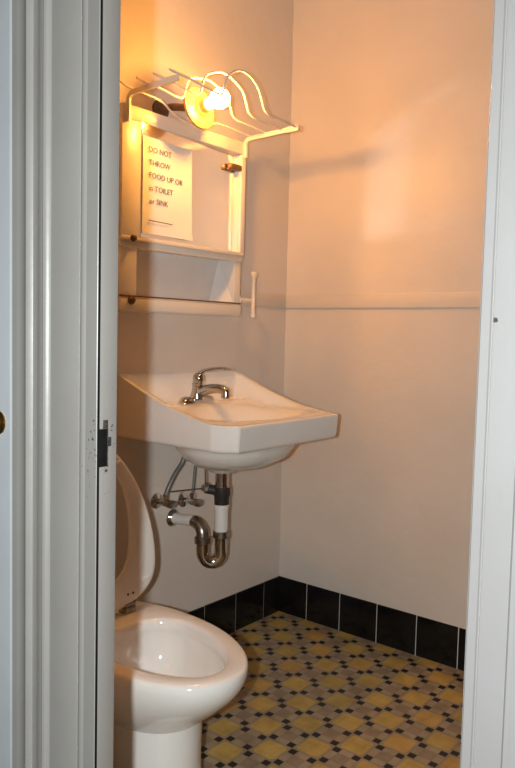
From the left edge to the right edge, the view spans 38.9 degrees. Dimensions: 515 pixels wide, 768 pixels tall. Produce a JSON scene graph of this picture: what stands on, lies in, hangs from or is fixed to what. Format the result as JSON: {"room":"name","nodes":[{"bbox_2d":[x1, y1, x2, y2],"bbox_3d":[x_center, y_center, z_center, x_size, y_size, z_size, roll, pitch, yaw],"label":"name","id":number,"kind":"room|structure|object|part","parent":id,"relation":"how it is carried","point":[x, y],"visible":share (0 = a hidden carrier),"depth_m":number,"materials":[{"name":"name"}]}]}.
{"room":"bathroom","nodes":[
{"label":"bathroom","id":0,"kind":"room"},
{"bbox_2d":[115,0,293,612],"bbox_3d":[-0.421,-0.315,2.347,0.100,2.680,1.774,5,5,39],"label":"wall","id":1,"kind":"structure","parent":0,"point":[191,38],"depth_m":2.62,"materials":[{"name":"beige paint"}]},
{"bbox_2d":[150,457,185,508],"bbox_3d":[-0.286,0.296,2.430,0.080,0.245,0.111,5,5,39],"label":"shutoff valve","id":2,"kind":"object","parent":1,"relation":"attached to","point":[157,500],"visible":0.79,"depth_m":2.42,"materials":[{"name":"silver metal"}]},
{"bbox_3d":[-0.281,0.395,2.394,0.014,0.026,0.044,5,5,39],"label":"handle","id":3,"kind":"part","parent":2,"relation":"part of","materials":[{"name":"silver metal"}]},
{"bbox_2d":[118,102,257,317],"bbox_3d":[-0.224,-0.529,2.404,0.108,0.605,0.646,5,5,39],"label":"medicine cabinet","id":4,"kind":"object","parent":1,"relation":"attached to","point":[157,274],"visible":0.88,"depth_m":2.39,"materials":[{"name":"white wood"}]},
{"bbox_2d":[142,135,192,240],"bbox_3d":[-0.275,-0.603,2.269,0.009,0.288,0.223,4,5,36],"label":"paper notice","id":5,"kind":"object","parent":4,"relation":"attached to","point":[167,167],"visible":1,"depth_m":2.27,"materials":[{"name":"white paper"}]},
{"bbox_3d":[-0.236,-0.250,2.372,0.012,0.038,0.550,5,5,39],"label":"rail","id":6,"kind":"part","parent":4,"relation":"part of","materials":[{"name":"white metal"}]},
{"bbox_3d":[-0.224,-0.632,2.341,0.014,0.391,0.556,5,5,39],"label":"mirror frame","id":7,"kind":"part","parent":4,"relation":"part of","materials":[{"name":"beige ceramic"}]},
{"bbox_2d":[136,250,233,301],"bbox_3d":[-0.255,-0.353,2.406,0.076,0.149,0.449,5,5,39],"label":"shelf","id":8,"kind":"object","parent":4,"relation":"attached to","point":[161,275],"depth_m":2.45,"materials":[{"name":"white"}]},
{"bbox_2d":[140,122,235,250],"bbox_3d":[-0.214,-0.620,2.366,0.004,0.337,0.461,4,5,36],"label":"mirror","id":9,"kind":"object","parent":4,"relation":"attached to","point":[213,161],"depth_m":2.42,"materials":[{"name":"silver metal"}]},
{"bbox_2d":[120,68,299,157],"bbox_3d":[-0.135,-0.855,2.235,0.235,0.176,0.596,5,5,39],"label":"wire rack","id":10,"kind":"object","parent":4,"relation":"on","point":[173,79],"visible":0.98,"depth_m":2.17,"materials":[{"name":"white metal"}]},
{"bbox_3d":[-0.079,-0.747,2.514,0.023,0.020,0.059,5,5,39],"label":"finger pull","id":11,"kind":"part","parent":4,"relation":"part of","materials":[{"name":"brown metal"}]},
{"bbox_3d":[-0.043,-0.301,2.623,0.027,0.028,0.080,5,5,39],"label":"towel arm","id":12,"kind":"part","parent":4,"relation":"part of","materials":[{"name":"white metal"}]},
{"bbox_2d":[152,87,229,129],"bbox_3d":[-0.203,-0.846,2.253,0.290,0.126,0.128,5,5,39],"label":"wall lamp","id":13,"kind":"object","parent":1,"relation":"attached to","point":[198,108],"visible":0.88,"depth_m":2.21,"materials":[{"name":"metal"}]},
{"bbox_3d":[-0.243,-0.862,2.285,0.156,0.046,0.022,5,5,39],"label":"stem","id":14,"kind":"part","parent":13,"relation":"part of","materials":[{"name":"brown metal"}]},
{"bbox_2d":[195,97,212,116],"bbox_3d":[-0.161,-0.844,2.219,0.039,0.059,0.060,5,5,39],"label":"socket","id":15,"kind":"object","parent":13,"relation":"attached to","point":[203,108],"depth_m":2.21,"materials":[{"name":"orange ceramic"}]},
{"bbox_3d":[-0.120,-0.853,2.186,0.078,0.059,0.059,5,5,39],"label":"bulb","id":16,"kind":"part","parent":13,"relation":"part of","materials":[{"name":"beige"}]},
{"bbox_2d":[178,465,203,506],"bbox_3d":[-0.225,0.301,2.506,0.080,0.262,0.054,5,5,39],"label":"shutoff valve","id":17,"kind":"object","parent":1,"relation":"attached to","point":[183,499],"visible":0.77,"depth_m":2.50,"materials":[{"name":"silver metal"}]},
{"bbox_3d":[-0.202,0.406,2.492,0.014,0.026,0.044,5,5,39],"label":"handle","id":18,"kind":"part","parent":17,"relation":"part of","materials":[{"name":"silver metal"}]},
{"bbox_2d":[117,370,337,473],"bbox_3d":[-0.077,0.131,2.355,0.478,0.318,0.565,5,5,39],"label":"basin","id":19,"kind":"object","parent":1,"relation":"attached to","point":[257,427],"visible":0.99,"depth_m":2.24,"materials":[{"name":"white ceramic"}]},
{"bbox_2d":[166,469,230,568],"bbox_3d":[-0.231,0.438,2.401,0.225,0.341,0.204,5,5,39],"label":"drain pipe","id":20,"kind":"object","parent":19,"relation":"attached to","point":[221,489],"visible":0.98,"depth_m":2.39,"materials":[{"name":"silver metal"}]},
{"bbox_3d":[-0.249,0.458,2.466,0.116,0.047,0.037,5,6,43],"label":"waste arm","id":21,"kind":"part","parent":20,"relation":"part of","materials":[{"name":"white plastic"}]},
{"bbox_3d":[-0.224,0.341,2.346,0.137,0.011,0.005,-2,5,-42],"label":"lift rod","id":22,"kind":"part","parent":20,"relation":"part of","materials":[{"name":"silver metal"}]},
{"bbox_2d":[179,367,231,403],"bbox_3d":[-0.157,0.004,2.413,0.170,0.126,0.154,5,5,39],"label":"faucet","id":23,"kind":"object","parent":19,"relation":"on","point":[200,391],"visible":1,"depth_m":2.41,"materials":[{"name":"silver metal"}]},
{"bbox_3d":[-0.203,0.054,2.454,0.052,0.018,0.154,5,5,39],"label":"plate","id":24,"kind":"part","parent":23,"relation":"part of","materials":[{"name":"silver metal"}]},
{"bbox_3d":[-0.147,0.024,2.407,0.132,0.052,0.035,5,5,39],"label":"spout","id":25,"kind":"part","parent":23,"relation":"part of","materials":[{"name":"silver metal"}]},
{"bbox_3d":[-0.145,-0.040,2.401,0.138,0.038,0.030,5,5,39],"label":"lever","id":26,"kind":"part","parent":23,"relation":"part of","materials":[{"name":"silver metal"}]},
{"bbox_2d":[187,576,278,633],"bbox_3d":[-0.441,0.894,2.354,0.011,0.147,1.663,5,5,39],"label":"baseboard","id":27,"kind":"structure","parent":1,"relation":"attached to","point":[231,613],"depth_m":2.81,"materials":[{"name":"black tile"}]},
{"bbox_2d":[240,291,285,307],"bbox_3d":[-0.415,-0.296,2.273,0.005,0.053,1.665,5,5,39],"label":"trim","id":28,"kind":"structure","parent":1,"relation":"attached to","point":[261,299],"depth_m":2.82,"materials":[{"name":"beige paint"}]},
{"bbox_2d":[201,611,463,767],"bbox_3d":[0.730,1.088,1.461,3.172,0.060,1.803,5,5,39],"label":"floor","id":29,"kind":"structure","parent":0,"point":[312,695],"depth_m":2.23,"materials":[{"name":"tile"}]},
{"bbox_2d":[113,454,247,767],"bbox_3d":[-0.269,0.589,1.790,0.599,0.842,0.364,5,5,39],"label":"toilet","id":30,"kind":"object","parent":29,"relation":"on","point":[174,669],"visible":0.51,"depth_m":1.75,"materials":[{"name":"white ceramic"}]},
{"bbox_3d":[-0.394,0.378,1.882,0.035,0.440,0.340,5,5,39],"label":"seat","id":31,"kind":"part","parent":30,"relation":"part of","materials":[{"name":"white plastic"}]},
{"bbox_3d":[-0.268,0.703,1.795,0.590,0.164,0.364,5,5,39],"label":"bowl","id":32,"kind":"part","parent":30,"relation":"part of","materials":[{"name":"white ceramic"}]},
{"bbox_2d":[279,0,493,628],"bbox_3d":[1.337,-0.249,1.998,3.072,2.680,0.100,5,5,39],"label":"wall","id":33,"kind":"structure","parent":0,"point":[390,99],"depth_m":2.64,"materials":[{"name":"beige paint"}]},
{"bbox_2d":[278,576,465,670],"bbox_3d":[1.235,0.953,2.071,2.972,0.147,0.011,5,5,39],"label":"baseboard","id":34,"kind":"structure","parent":33,"relation":"attached to","point":[433,640],"depth_m":2.71,"materials":[{"name":"black tile"}]},
{"bbox_2d":[285,292,480,307],"bbox_3d":[1.263,-0.237,1.988,2.972,0.053,0.009,5,5,39],"label":"trim","id":35,"kind":"structure","parent":33,"relation":"attached to","point":[434,299],"depth_m":2.62,"materials":[{"name":"beige paint"}]},
{"bbox_3d":[-0.530,-0.281,1.435,2.138,2.624,0.255,5,5,39],"label":"wall","id":36,"kind":"structure","parent":0,"visible":0},
{"bbox_2d":[0,0,11,767],"bbox_3d":[-0.669,0.002,1.368,0.712,2.046,0.064,5,5,39],"label":"door","id":37,"kind":"structure","parent":36,"relation":"in","point":[5,5],"depth_m":1.16,"materials":[{"name":"white paint"}]},
{"bbox_3d":[-0.427,0.062,1.156,0.038,0.038,0.038,5,5,39],"label":"knob","id":38,"kind":"part","parent":37,"relation":"part of","materials":[{"name":"gold metal"}]},
{"bbox_2d":[12,0,100,767],"bbox_3d":[-0.301,-0.041,1.082,0.208,2.204,0.022,5,5,39],"label":"trim","id":39,"kind":"structure","parent":36,"relation":"attached to","point":[56,43],"depth_m":1.08,"materials":[{"name":"grey paint"}]},
{"bbox_2d":[95,0,102,767],"bbox_3d":[-0.218,0.030,1.024,0.004,2.074,0.013,5,5,39],"label":"trim","id":40,"kind":"structure","parent":36,"relation":"attached to","point":[101,12],"depth_m":1.01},
{"bbox_2d":[99,420,110,471],"bbox_3d":[-0.214,0.088,1.028,0.003,0.074,0.020,5,5,39],"label":"strike plate","id":41,"kind":"object","parent":36,"relation":"attached to","point":[104,440],"visible":1,"depth_m":1.02,"materials":[{"name":"metal"}]},
{"bbox_3d":[-0.212,0.084,1.030,0.002,0.068,0.015,5,5,39],"label":"plate","id":42,"kind":"part","parent":41,"relation":"part of","materials":[{"name":"metal"}]},
{"bbox_2d":[97,0,120,767],"bbox_3d":[-0.211,0.030,1.030,0.002,2.074,0.030,5,5,39],"label":"trim","id":43,"kind":"structure","parent":36,"relation":"attached to","point":[110,67],"depth_m":1.02,"materials":[{"name":"grey paint"}]},
{"bbox_2d":[460,0,514,767],"bbox_3d":[0.242,0.003,0.641,0.100,2.204,0.022,5,5,39],"label":"trim","id":44,"kind":"structure","parent":36,"relation":"attached to","point":[488,724],"depth_m":0.66,"materials":[{"name":"grey paint"}]}
]}

